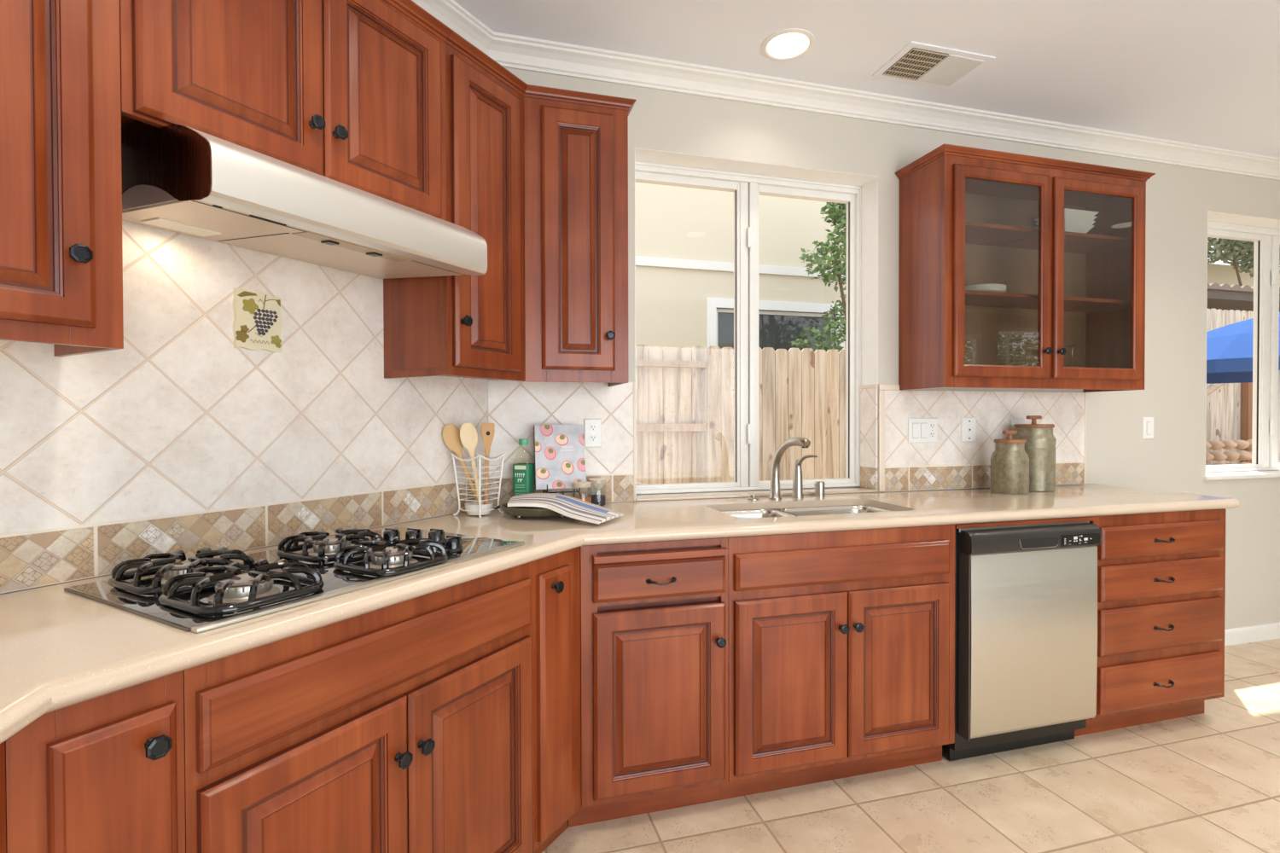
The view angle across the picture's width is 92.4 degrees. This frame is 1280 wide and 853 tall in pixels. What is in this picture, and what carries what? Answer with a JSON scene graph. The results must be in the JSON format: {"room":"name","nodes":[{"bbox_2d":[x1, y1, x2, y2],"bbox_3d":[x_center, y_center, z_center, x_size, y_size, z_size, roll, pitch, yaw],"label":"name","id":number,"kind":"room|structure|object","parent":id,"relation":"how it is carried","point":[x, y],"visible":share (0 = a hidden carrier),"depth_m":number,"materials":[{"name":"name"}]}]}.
{"room":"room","nodes":[
{"label":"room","id":0,"kind":"room"},
{"bbox_2d":[2,511,465,593],"bbox_3d":[-1.045,-0.101,1.610,0.120,2.661,1.683,0,1,30],"label":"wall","id":1,"kind":"structure","parent":0,"point":[465,511],"depth_m":1.32,"materials":[{"name":"paint"}]},
{"bbox_2d":[0,0,123,356],"bbox_3d":[-1.149,-0.630,0.962,0.332,0.983,0.458,0,1,30],"label":"upper cabinet","id":2,"kind":"object","parent":1,"relation":"attached to","point":[61,251],"visible":1,"depth_m":1.02,"materials":[{"name":"brown wood"}]},
{"bbox_2d":[0,220,488,593],"bbox_3d":[-0.984,-0.088,1.585,0.009,0.804,1.659,0,1,30],"label":"tile backsplash","id":3,"kind":"structure","parent":1,"relation":"attached to","point":[182,437],"depth_m":1.48,"materials":[{"name":"tile"}]},
{"bbox_2d":[232,288,282,352],"bbox_3d":[-0.978,-0.271,1.573,0.014,0.152,0.117,0,1,30],"label":"decorative tile","id":4,"kind":"structure","parent":3,"relation":"attached to","point":[258,322],"depth_m":1.56,"materials":[{"name":"ceramic"}]},
{"bbox_2d":[119,0,451,221],"bbox_3d":[-0.848,-0.850,1.490,0.332,0.555,0.761,0,1,30],"label":"upper cabinet","id":5,"kind":"object","parent":1,"relation":"attached to","point":[352,93],"visible":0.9,"depth_m":1.38,"materials":[{"name":"brown wood"}]},
{"bbox_2d":[121,120,487,279],"bbox_3d":[-0.778,-0.510,1.482,0.445,0.200,0.682,0,1,30],"label":"range hood","id":6,"kind":"object","parent":1,"relation":"attached to","point":[179,178],"visible":0.91,"depth_m":1.26,"materials":[{"name":"silver metal"}]},
{"bbox_2d":[140,217,221,236],"bbox_3d":[-1.008,-0.438,1.350,0.080,0.010,0.120,0,1,30],"label":"lamp","id":7,"kind":"object","parent":6,"relation":"on","point":[161,222],"depth_m":1.34,"materials":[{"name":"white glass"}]},
{"bbox_2d":[320,240,339,245],"bbox_3d":[-0.700,-0.416,1.386,0.030,0.009,0.024,0,1,30],"label":"rocker switch","id":8,"kind":"object","parent":6,"relation":"attached to","point":[329,242],"depth_m":1.38,"materials":[{"name":"black plastic"}]},
{"bbox_2d":[366,252,382,256],"bbox_3d":[-0.643,-0.418,1.485,0.030,0.009,0.024,0,1,30],"label":"rocker switch","id":9,"kind":"object","parent":6,"relation":"attached to","point":[375,254],"depth_m":1.48,"materials":[{"name":"black plastic"}]},
{"bbox_2d":[411,0,493,54],"bbox_3d":[-0.966,-1.389,1.548,0.070,0.085,1.683,0,1,30],"label":"trim","id":10,"kind":"structure","parent":1,"relation":"attached to","point":[450,13],"depth_m":2.13,"materials":[{"name":"white paint"}]},
{"bbox_2d":[383,29,527,381],"bbox_3d":[-0.546,-0.643,2.021,0.332,0.983,0.456,0,1,30],"label":"upper cabinet","id":11,"kind":"object","parent":1,"relation":"attached to","point":[467,326],"visible":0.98,"depth_m":1.87,"materials":[{"name":"brown wood"}]},
{"bbox_2d":[453,0,1279,157],"bbox_3d":[1.923,-1.479,0.676,11.470,0.100,4.850,0,1,-15],"label":"ceiling","id":12,"kind":"structure","parent":0,"point":[1204,72],"depth_m":2.31,"materials":[{"name":"paint"}]},
{"bbox_2d":[761,28,814,60],"bbox_3d":[0.559,-1.440,2.319,0.196,0.008,0.196,0,1,-15],"label":"recessed light","id":13,"kind":"object","parent":12,"relation":"in","point":[790,43],"visible":1,"depth_m":2.31,"materials":[{"name":"white paint"}]},
{"bbox_2d":[872,40,995,89],"bbox_3d":[1.173,-1.441,2.462,0.390,0.011,0.236,0,1,-15],"label":"ceiling vent","id":14,"kind":"object","parent":12,"relation":"in","point":[920,63],"visible":1,"depth_m":2.44,"materials":[{"name":"metal"}]},
{"bbox_2d":[882,47,948,81],"bbox_3d":[1.092,-1.437,2.439,0.162,0.004,0.184,0,1,-15],"label":"grille","id":15,"kind":"object","parent":14,"relation":"attached to","point":[914,64],"depth_m":2.43,"materials":[{"name":"metal"}]},
{"bbox_2d":[488,67,1279,629],"bbox_3d":[3.061,-0.133,3.414,7.600,2.661,0.200,0,1,-15],"label":"wall","id":16,"kind":"structure","parent":0,"point":[1179,199],"depth_m":3.18,"materials":[{"name":"paint"}]},
{"bbox_2d":[488,380,635,506],"bbox_3d":[-0.294,0.063,2.385,0.574,0.478,0.009,0,1,-15],"label":"tile backsplash","id":17,"kind":"structure","parent":16,"relation":"attached to","point":[514,407],"depth_m":2.39,"materials":[{"name":"tile"}]},
{"bbox_2d":[583,418,601,448],"bbox_3d":[-0.184,0.026,2.407,0.070,0.113,0.009,0,1,-15],"label":"power outlet","id":18,"kind":"object","parent":17,"relation":"attached to","point":[592,427],"visible":0.99,"depth_m":2.40,"materials":[{"name":"white plastic"}]},
{"bbox_2d":[588,424,597,430],"bbox_3d":[-0.184,0.005,2.404,0.031,0.023,0.002,0,1,-15],"label":"receptacle","id":19,"kind":"object","parent":18,"relation":"attached to","point":[591,427],"depth_m":2.40,"materials":[{"name":"white plastic"}]},
{"bbox_2d":[589,435,597,441],"bbox_3d":[-0.184,0.046,2.405,0.031,0.023,0.002,0,1,-15],"label":"receptacle","id":20,"kind":"object","parent":18,"relation":"attached to","point":[592,438],"depth_m":2.40,"materials":[{"name":"white plastic"}]},
{"bbox_2d":[488,84,635,386],"bbox_3d":[-0.290,-0.646,2.209,0.499,0.983,0.332,0,1,-15],"label":"upper cabinet","id":21,"kind":"object","parent":16,"relation":"attached to","point":[576,142],"visible":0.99,"depth_m":2.09,"materials":[{"name":"brown wood"}]},
{"bbox_2d":[635,161,861,494],"bbox_3d":[0.484,-0.418,2.764,1.132,1.408,0.081,0,1,-15],"label":"window","id":22,"kind":"structure","parent":16,"relation":"in","point":[747,189],"depth_m":2.75,"materials":[{"name":"white plastic"}]},
{"bbox_2d":[634,147,878,499],"bbox_3d":[0.510,-0.417,2.670,1.131,1.408,0.120,0,1,-15],"label":"trim","id":23,"kind":"structure","parent":16,"relation":"attached to","point":[869,184],"depth_m":2.77,"materials":[{"name":"beige paint"}]},
{"bbox_2d":[635,486,878,501],"bbox_3d":[0.504,0.292,2.708,1.130,0.010,0.196,0,1,-15],"label":"trim","id":24,"kind":"structure","parent":16,"relation":"attached to","point":[642,497],"depth_m":2.64,"materials":[{"name":"beige stone"}]},
{"bbox_2d":[860,384,878,489],"bbox_3d":[1.052,0.047,2.823,0.009,0.473,0.120,0,1,-15],"label":"tile backsplash","id":25,"kind":"object","parent":16,"relation":"attached to","point":[868,393],"visible":1,"depth_m":2.81,"materials":[{"name":"tile"}]},
{"bbox_2d":[487,31,1279,180],"bbox_3d":[3.093,-1.419,3.269,7.600,0.085,0.070,0,1,-15],"label":"trim","id":26,"kind":"structure","parent":16,"relation":"attached to","point":[509,50],"depth_m":2.67,"materials":[{"name":"white paint"}]},
{"bbox_2d":[878,384,1086,492],"bbox_3d":[1.655,0.049,2.920,1.202,0.484,0.010,0,1,-15],"label":"tile backsplash","id":27,"kind":"structure","parent":16,"relation":"attached to","point":[949,462],"depth_m":2.88,"materials":[{"name":"tile"}]},
{"bbox_2d":[907,418,937,443],"bbox_3d":[1.302,0.018,2.814,0.160,0.115,0.010,0,1,-15],"label":"switch plate","id":28,"kind":"object","parent":27,"relation":"attached to","point":[920,430],"visible":1,"depth_m":2.81,"materials":[{"name":"white plastic"}]},
{"bbox_2d":[929,423,935,428],"bbox_3d":[1.347,-0.003,2.824,0.031,0.023,0.002,0,1,-15],"label":"receptacle","id":29,"kind":"object","parent":28,"relation":"attached to","point":[931,425],"depth_m":2.82,"materials":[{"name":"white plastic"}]},
{"bbox_2d":[929,432,935,437],"bbox_3d":[1.347,0.038,2.825,0.031,0.023,0.002,0,1,-15],"label":"receptacle","id":30,"kind":"object","parent":28,"relation":"attached to","point":[931,434],"depth_m":2.82,"materials":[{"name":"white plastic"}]},
{"bbox_2d":[961,417,975,442],"bbox_3d":[1.546,0.015,2.882,0.079,0.118,0.009,0,1,-15],"label":"phone jack","id":31,"kind":"object","parent":27,"relation":"attached to","point":[968,423],"visible":1,"depth_m":2.88,"materials":[{"name":"white plastic"}]},
{"bbox_2d":[1010,418,1024,438],"bbox_3d":[1.823,0.018,2.958,0.080,0.116,0.009,0,1,-15],"label":"power outlet","id":32,"kind":"object","parent":27,"relation":"attached to","point":[1013,421],"visible":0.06,"depth_m":2.95,"materials":[{"name":"white plastic"}]},
{"bbox_2d":[894,143,1155,392],"bbox_3d":[1.751,-0.658,2.773,1.152,0.983,0.326,0,1,-15],"label":"glass display cabinet","id":33,"kind":"object","parent":16,"relation":"attached to","point":[968,215],"visible":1,"depth_m":2.74,"materials":[{"name":"brown wood"}]},
{"bbox_2d":[972,288,1006,292],"bbox_3d":[1.517,-0.589,2.739,0.206,0.013,0.206,0,1,-15],"label":"plate","id":34,"kind":"object","parent":33,"relation":"on","point":[999,290],"visible":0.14,"depth_m":2.65,"materials":[{"name":"white ceramic"}]},
{"bbox_2d":[965,285,1006,290],"bbox_3d":[1.517,-0.599,2.739,0.206,0.013,0.206,0,1,-15],"label":"plate","id":35,"kind":"object","parent":34,"relation":"on","point":[986,287],"visible":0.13,"depth_m":2.65,"materials":[{"name":"white ceramic"}]},
{"bbox_2d":[965,284,1006,288],"bbox_3d":[1.517,-0.609,2.739,0.206,0.013,0.206,0,1,-15],"label":"plate","id":36,"kind":"object","parent":35,"relation":"on","point":[979,285],"visible":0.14,"depth_m":2.66,"materials":[{"name":"white ceramic"}]},
{"bbox_2d":[965,290,1037,307],"bbox_3d":[1.482,-0.573,2.744,0.535,0.016,0.222,0,1,-15],"label":"shelf","id":37,"kind":"object","parent":33,"relation":"attached to","point":[973,299],"depth_m":2.72,"materials":[{"name":"brown wood"}]},
{"bbox_2d":[965,221,1038,246],"bbox_3d":[1.481,-0.863,2.740,0.535,0.016,0.222,0,1,-15],"label":"shelf","id":38,"kind":"object","parent":33,"relation":"attached to","point":[976,234],"depth_m":2.73,"materials":[{"name":"brown wood"}]},
{"bbox_2d":[1000,231,1130,254],"bbox_3d":[1.998,-0.866,2.882,0.534,0.016,0.222,0,1,-15],"label":"shelf","id":39,"kind":"object","parent":33,"relation":"attached to","point":[1074,243],"depth_m":2.88,"materials":[{"name":"brown wood"}]},
{"bbox_2d":[1034,208,1098,233],"bbox_3d":[2.000,-0.934,2.881,0.200,0.112,0.160,0,1,-15],"label":"square bowl","id":40,"kind":"object","parent":33,"relation":"on","point":[1078,221],"visible":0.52,"depth_m":2.82,"materials":[{"name":"white ceramic"}]},
{"bbox_2d":[1001,296,1130,312],"bbox_3d":[1.999,-0.576,2.885,0.534,0.016,0.222,0,1,-15],"label":"shelf","id":41,"kind":"object","parent":33,"relation":"attached to","point":[1070,304],"depth_m":2.88,"materials":[{"name":"brown wood"}]},
{"bbox_2d":[1142,417,1153,439],"bbox_3d":[2.649,0.008,3.193,0.073,0.114,0.010,0,1,-15],"label":"light switch","id":42,"kind":"object","parent":16,"relation":"attached to","point":[1148,422],"visible":1,"depth_m":3.19,"materials":[{"name":"white plastic"}]},
{"bbox_2d":[1203,470,1279,480],"bbox_3d":[3.676,0.272,3.572,1.375,0.021,0.210,0,1,-15],"label":"trim","id":43,"kind":"structure","parent":16,"relation":"attached to","point":[1269,474],"depth_m":3.40,"materials":[{"name":"white paint"}]},
{"bbox_2d":[1205,221,1279,472],"bbox_3d":[3.654,-0.453,3.634,1.335,1.426,0.081,0,1,-15],"label":"window","id":44,"kind":"structure","parent":16,"relation":"in","point":[1266,241],"depth_m":3.63,"materials":[{"name":"white plastic"}]},
{"bbox_2d":[1205,210,1279,423],"bbox_3d":[3.680,-0.452,3.540,1.334,1.426,0.120,0,1,-15],"label":"trim","id":45,"kind":"structure","parent":16,"relation":"attached to","point":[1216,217],"depth_m":3.44,"materials":[{"name":"beige paint"}]},
{"bbox_2d":[1224,622,1279,645],"bbox_3d":[4.505,1.148,3.714,4.670,0.085,0.013,0,1,-15],"label":"baseboard","id":46,"kind":"structure","parent":16,"relation":"attached to","point":[1268,631],"depth_m":3.40,"materials":[{"name":"white paint"}]},
{"bbox_2d":[541,638,1279,852],"bbox_3d":[1.930,1.272,0.707,11.470,0.080,4.850,0,1,-15],"label":"floor","id":47,"kind":"structure","parent":0,"point":[1208,782],"depth_m":1.98,"materials":[{"name":"tile"}]},
{"bbox_2d":[0,741,6,852],"bbox_3d":[-0.900,0.809,0.213,0.627,0.873,1.506,0,1,-15],"label":"base cabinet","id":48,"kind":"object","parent":47,"relation":"on","point":[2,792],"visible":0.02,"depth_m":0.74,"materials":[{"name":"brown wood"}]},
{"bbox_2d":[0,483,1240,744],"bbox_3d":[0.220,0.321,1.668,2.036,0.060,4.963,0,1,44],"label":"countertop","id":49,"kind":"structure","parent":48,"relation":"on","point":[60,648],"depth_m":1.37,"materials":[{"name":"beige stone"}]},
{"bbox_2d":[64,526,524,633],"bbox_3d":[-0.710,0.287,1.407,0.500,0.056,0.778,0,1,30],"label":"gas cooktop","id":50,"kind":"object","parent":49,"relation":"in","point":[196,595],"visible":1,"depth_m":1.21,"materials":[{"name":"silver metal"}]},
{"bbox_2d":[450,451,506,517],"bbox_3d":[-0.561,0.198,2.135,0.136,0.216,0.136,0,1,28],"label":"utensil basket","id":51,"kind":"object","parent":49,"relation":"on","point":[471,509],"visible":0.92,"depth_m":2.11,"materials":[{"name":"white metal"}]},
{"bbox_2d":[442,424,478,505],"bbox_3d":[-0.610,0.144,2.125,0.138,0.309,0.019,0,1,-14],"label":"wooden spoon","id":52,"kind":"object","parent":51,"relation":"in","point":[450,433],"visible":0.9,"depth_m":2.12,"materials":[{"name":"brown wood"}]},
{"bbox_2d":[459,423,482,505],"bbox_3d":[-0.578,0.142,2.110,0.077,0.311,0.016,0,1,-15],"label":"wooden spoon","id":53,"kind":"object","parent":51,"relation":"in","point":[468,436],"visible":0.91,"depth_m":2.11,"materials":[{"name":"brown wood"}]},
{"bbox_2d":[481,422,494,505],"bbox_3d":[-0.535,0.141,2.166,0.049,0.310,0.014,-1,1,-33],"label":"wooden spatula","id":54,"kind":"object","parent":51,"relation":"in","point":[487,429],"visible":0.96,"depth_m":2.16,"materials":[{"name":"beige wood"}]},
{"bbox_2d":[512,438,534,496],"bbox_3d":[-0.427,0.175,2.254,0.064,0.260,0.064,0,1,13],"label":"oil bottle","id":55,"kind":"object","parent":49,"relation":"on","point":[523,474],"visible":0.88,"depth_m":2.23,"materials":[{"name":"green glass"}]},
{"bbox_2d":[515,484,524,495],"bbox_3d":[-0.433,0.235,2.224,0.040,0.048,0.001,0,1,13],"label":"print","id":56,"kind":"object","parent":55,"relation":"attached to","point":[515,485],"depth_m":2.22},
{"bbox_2d":[494,503,564,518],"bbox_3d":[-0.346,0.287,2.096,0.299,0.040,0.196,0,1,-3],"label":"dish","id":57,"kind":"object","parent":49,"relation":"on","point":[519,512],"visible":0.59,"depth_m":2.01,"materials":[{"name":"green ceramic"}]},
{"bbox_2d":[542,484,581,497],"bbox_3d":[-0.294,0.202,2.283,0.165,0.205,0.135,0,1,-15],"label":"book stand","id":58,"kind":"object","parent":49,"relation":"on","point":[573,491],"visible":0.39,"depth_m":2.24,"materials":[{"name":"black metal"}]},
{"bbox_2d":[533,424,586,490],"bbox_3d":[-0.299,0.113,2.283,0.186,0.240,0.076,0,1,-15],"label":"cookbook","id":59,"kind":"object","parent":58,"relation":"on","point":[559,450],"visible":0.94,"depth_m":2.27,"materials":[{"name":"paper"}]},
{"bbox_2d":[535,467,549,479],"bbox_3d":[-0.355,0.172,2.241,0.051,0.044,0.001,0,-11,-15],"label":"picture","id":60,"kind":"object","parent":59,"relation":"attached to","point":[540,468],"depth_m":2.24},
{"bbox_2d":[540,424,552,436],"bbox_3d":[-0.346,0.015,2.276,0.048,0.044,0.001,0,-11,-15],"label":"picture","id":61,"kind":"object","parent":59,"relation":"attached to","point":[541,425],"depth_m":2.27},
{"bbox_2d":[544,447,556,459],"bbox_3d":[-0.331,0.099,2.263,0.044,0.051,0.001,0,-12,-15],"label":"picture","id":62,"kind":"object","parent":59,"relation":"attached to","point":[547,447],"depth_m":2.26},
{"bbox_2d":[554,434,568,445],"bbox_3d":[-0.291,0.049,2.284,0.050,0.044,0.001,0,-11,-15],"label":"picture","id":63,"kind":"object","parent":59,"relation":"attached to","point":[558,434],"depth_m":2.28},
{"bbox_2d":[561,460,574,475],"bbox_3d":[-0.268,0.153,2.269,0.046,0.052,0.001,0,-11,-15],"label":"picture","id":64,"kind":"object","parent":59,"relation":"attached to","point":[565,461],"depth_m":2.27},
{"bbox_2d":[507,493,623,524],"bbox_3d":[-0.271,0.268,2.056,0.405,0.062,0.222,0,1,20],"label":"dish towel","id":65,"kind":"object","parent":49,"relation":"on","point":[571,507],"visible":1,"depth_m":2.01,"materials":[{"name":"white fabric"}]},
{"bbox_2d":[571,482,591,503],"bbox_3d":[-0.210,0.253,2.201,0.070,0.104,0.070,0,1,-15],"label":"spice jar","id":66,"kind":"object","parent":49,"relation":"on","point":[576,485],"visible":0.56,"depth_m":2.18,"materials":[{"name":"clear glass"}]},
{"bbox_2d":[587,478,605,506],"bbox_3d":[-0.164,0.252,2.333,0.070,0.104,0.070,0,1,-15],"label":"spice jar","id":67,"kind":"object","parent":49,"relation":"on","point":[600,500],"visible":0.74,"depth_m":2.31,"materials":[{"name":"clear glass"}]},
{"bbox_2d":[768,436,810,500],"bbox_3d":[0.597,0.170,2.455,0.053,0.261,0.223,0,1,-27],"label":"kitchen faucet","id":68,"kind":"object","parent":49,"relation":"on","point":[795,441],"visible":1,"depth_m":2.51,"materials":[{"name":"silver metal"}]},
{"bbox_2d":[791,454,818,498],"bbox_3d":[0.682,0.208,2.554,0.049,0.182,0.114,-1,1,-33],"label":"handle","id":69,"kind":"object","parent":49,"relation":"on","point":[797,480],"visible":1,"depth_m":2.56,"materials":[{"name":"silver metal"}]},
{"bbox_2d":[720,505,892,517],"bbox_3d":[0.631,0.434,2.293,0.706,0.210,0.343,0,1,-15],"label":"sink","id":70,"kind":"object","parent":49,"relation":"in","point":[849,509],"visible":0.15,"depth_m":2.46,"materials":[{"name":"silver metal"}]},
{"bbox_2d":[814,481,824,496],"bbox_3d":[0.766,0.267,2.622,0.046,0.063,0.039,0,1,-15],"label":"soap dispenser","id":71,"kind":"object","parent":49,"relation":"on","point":[819,485],"visible":1,"depth_m":2.61,"materials":[{"name":"silver metal"}]},
{"bbox_2d":[990,430,1029,494],"bbox_3d":[1.645,0.156,2.730,0.149,0.277,0.149,0,1,-15],"label":"canister","id":72,"kind":"object","parent":49,"relation":"on","point":[1009,461],"visible":1,"depth_m":2.67,"materials":[{"name":"metal"}]},
{"bbox_2d":[1012,415,1056,491],"bbox_3d":[1.823,0.121,2.838,0.171,0.343,0.171,0,1,-15],"label":"canister","id":73,"kind":"object","parent":49,"relation":"on","point":[1040,448],"visible":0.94,"depth_m":2.76,"materials":[{"name":"metal"}]},
{"bbox_2d":[5,670,185,852],"bbox_3d":[-1.019,0.801,0.878,0.646,0.873,0.408,0,1,30],"label":"base cabinet","id":74,"kind":"object","parent":47,"relation":"on","point":[105,774],"visible":0.74,"depth_m":0.82,"materials":[{"name":"brown wood"}]},
{"bbox_2d":[183,562,532,852],"bbox_3d":[-0.720,0.795,1.404,0.646,0.873,0.799,0,1,30],"label":"base cabinet","id":75,"kind":"object","parent":47,"relation":"on","point":[405,727],"visible":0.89,"depth_m":1.19,"materials":[{"name":"brown wood"}]},
{"bbox_2d":[531,546,581,852],"bbox_3d":[-0.407,0.787,1.954,0.646,0.873,0.466,0,1,30],"label":"base cabinet","id":76,"kind":"object","parent":47,"relation":"on","point":[555,578],"visible":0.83,"depth_m":1.67,"materials":[{"name":"brown wood"}]},
{"bbox_2d":[567,537,728,827],"bbox_3d":[-0.139,0.785,2.102,0.716,0.873,0.646,0,1,-15],"label":"base cabinet","id":77,"kind":"object","parent":47,"relation":"on","point":[654,615],"visible":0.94,"depth_m":1.85,"materials":[{"name":"brown wood"}]},
{"bbox_2d":[720,524,955,800],"bbox_3d":[0.626,0.781,2.312,0.868,0.873,0.646,0,1,-15],"label":"base cabinet","id":78,"kind":"object","parent":47,"relation":"on","point":[841,643],"visible":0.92,"depth_m":2.02,"materials":[{"name":"brown wood"}]},
{"bbox_2d":[946,516,1101,761],"bbox_3d":[1.346,0.776,2.486,0.629,0.871,0.600,0,1,-15],"label":"dishwasher","id":79,"kind":"object","parent":47,"relation":"on","point":[1026,596],"depth_m":2.20,"materials":[{"name":"silver metal"}]},
{"bbox_2d":[1064,535,1091,544],"bbox_3d":[1.601,0.414,2.242,0.128,0.030,0.001,0,1,-15],"label":"print","id":80,"kind":"object","parent":79,"relation":"attached to","point":[1067,539],"depth_m":2.24},
{"bbox_2d":[1074,508,1226,736],"bbox_3d":[1.984,0.773,2.685,0.706,0.873,0.646,0,1,-15],"label":"base cabinet","id":81,"kind":"object","parent":47,"relation":"on","point":[1161,576],"visible":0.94,"depth_m":2.40,"materials":[{"name":"brown wood"}]},
{"label":"outside","id":82,"kind":"structure","parent":0,"visible":0},
{"bbox_2d":[1207,283,1279,311],"bbox_3d":[10.399,-2.206,10.826,6.300,0.240,1.250,0,1,-15],"label":"coping","id":83,"kind":"object","parent":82,"point":[1222,297],"visible":0.23,"depth_m":10.09},
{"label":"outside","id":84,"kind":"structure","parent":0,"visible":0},
{"bbox_3d":[6.083,1.377,17.743,39.000,0.200,25.800,0,1,-15],"label":"ground","id":85,"kind":"structure","parent":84,"visible":0},
{"bbox_2d":[635,344,707,484],"bbox_3d":[-0.129,0.343,5.519,1.518,2.179,0.160,0,1,-15],"label":"picket fence","id":86,"kind":"object","parent":85,"relation":"on","point":[672,427],"visible":0.34,"depth_m":5.59,"materials":[{"name":"brown wood"}]},
{"bbox_2d":[635,182,846,482],"bbox_3d":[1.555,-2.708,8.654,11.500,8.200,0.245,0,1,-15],"label":"house","id":87,"kind":"structure","parent":85,"relation":"on","point":[684,236],"depth_m":8.43,"materials":[{"name":"paint"}]},
{"bbox_2d":[706,345,845,482],"bbox_3d":[1.954,0.330,6.028,2.765,2.183,0.025,0,1,-15],"label":"picket fence","id":88,"kind":"object","parent":85,"relation":"on","point":[802,393],"visible":0.27,"depth_m":5.87,"materials":[{"name":"beige wood"}]},
{"bbox_2d":[790,202,846,352],"bbox_3d":[2.820,-0.734,7.753,2.207,4.277,1.237,0,1,-10],"label":"tree","id":89,"kind":"object","parent":85,"relation":"on","point":[837,214],"visible":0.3,"depth_m":7.53,"materials":[{"name":"green plant"}]},
{"bbox_2d":[1205,452,1214,462],"bbox_3d":[8.076,0.435,8.779,0.195,0.149,0.191,0,1,-14],"label":"rock","id":90,"kind":"object","parent":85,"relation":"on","point":[1209,456],"visible":0.48,"depth_m":8.70,"materials":[{"name":"stone"}]},
{"bbox_2d":[1210,451,1227,461],"bbox_3d":[8.330,0.426,8.851,0.198,0.149,0.191,0,1,-10],"label":"rock","id":91,"kind":"object","parent":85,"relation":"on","point":[1218,456],"visible":0.74,"depth_m":8.78,"materials":[{"name":"stone"}]},
{"bbox_2d":[1205,441,1211,449],"bbox_3d":[8.172,0.268,8.920,0.197,0.149,0.191,0,1,-17],"label":"rock","id":92,"kind":"object","parent":91,"relation":"on","point":[1208,445],"visible":0.32,"depth_m":8.83,"materials":[{"name":"stone"}]},
{"bbox_2d":[1206,440,1224,450],"bbox_3d":[8.425,0.274,8.986,0.208,0.149,0.191,0,1,-9],"label":"rock","id":93,"kind":"object","parent":91,"relation":"on","point":[1216,445],"visible":0.75,"depth_m":8.92,"materials":[{"name":"stone"}]},
{"bbox_2d":[1220,439,1237,449],"bbox_3d":[8.678,0.265,9.057,0.198,0.150,0.191,0,1,-11],"label":"rock","id":94,"kind":"object","parent":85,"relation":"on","point":[1229,445],"visible":0.72,"depth_m":8.99,"materials":[{"name":"stone"}]},
{"bbox_2d":[1223,451,1239,461],"bbox_3d":[8.569,0.432,8.917,0.195,0.149,0.191,0,1,-15],"label":"rock","id":95,"kind":"object","parent":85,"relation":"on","point":[1231,456],"visible":0.8,"depth_m":8.85,"materials":[{"name":"stone"}]},
{"bbox_2d":[1233,439,1249,449],"bbox_3d":[8.918,0.271,9.122,0.202,0.149,0.191,0,1,-20],"label":"rock","id":96,"kind":"object","parent":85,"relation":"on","point":[1242,445],"visible":0.73,"depth_m":9.06,"materials":[{"name":"stone"}]},
{"bbox_2d":[1205,308,1279,465],"bbox_3d":[10.236,-0.541,10.007,5.535,2.690,0.122,0,1,-15],"label":"picket fence","id":97,"kind":"object","parent":85,"relation":"on","point":[1229,405],"visible":0.25,"depth_m":9.82,"materials":[{"name":"brown wood"}]},
{"bbox_2d":[1206,311,1279,463],"bbox_3d":[7.510,0.023,7.231,2.882,2.740,2.882,0,1,-4],"label":"patio umbrella","id":98,"kind":"object","parent":85,"relation":"on","point":[1229,347],"visible":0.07,"depth_m":6.75,"materials":[{"name":"blue fabric"}]},
{"bbox_2d":[1207,263,1279,287],"bbox_3d":[14.752,-1.184,14.444,20.000,4.950,0.300,0,1,-15],"label":"wall","id":99,"kind":"structure","parent":85,"relation":"on","point":[1220,274],"depth_m":13.85,"materials":[{"name":"paint"}]},
{"bbox_2d":[1207,237,1279,288],"bbox_3d":[13.444,-2.203,12.991,5.485,7.033,1.661,0,1,-15],"label":"tree","id":100,"kind":"object","parent":85,"relation":"on","point":[1235,251],"visible":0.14,"depth_m":12.59,"materials":[{"name":"green plant"}]},
{"bbox_2d":[1237,450,1251,460],"bbox_3d":[8.822,0.423,8.986,0.204,0.149,0.191,0,1,-15],"label":"rock","id":101,"kind":"object","parent":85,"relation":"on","point":[1244,456],"visible":0.69,"depth_m":8.92,"materials":[{"name":"stone"}]},
{"bbox_2d":[1246,439,1251,448],"bbox_3d":[9.170,0.262,9.192,0.205,0.149,0.191,0,1,-21],"label":"rock","id":102,"kind":"object","parent":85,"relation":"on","point":[1249,441],"visible":0.21,"depth_m":9.16,"materials":[{"name":"stone"}]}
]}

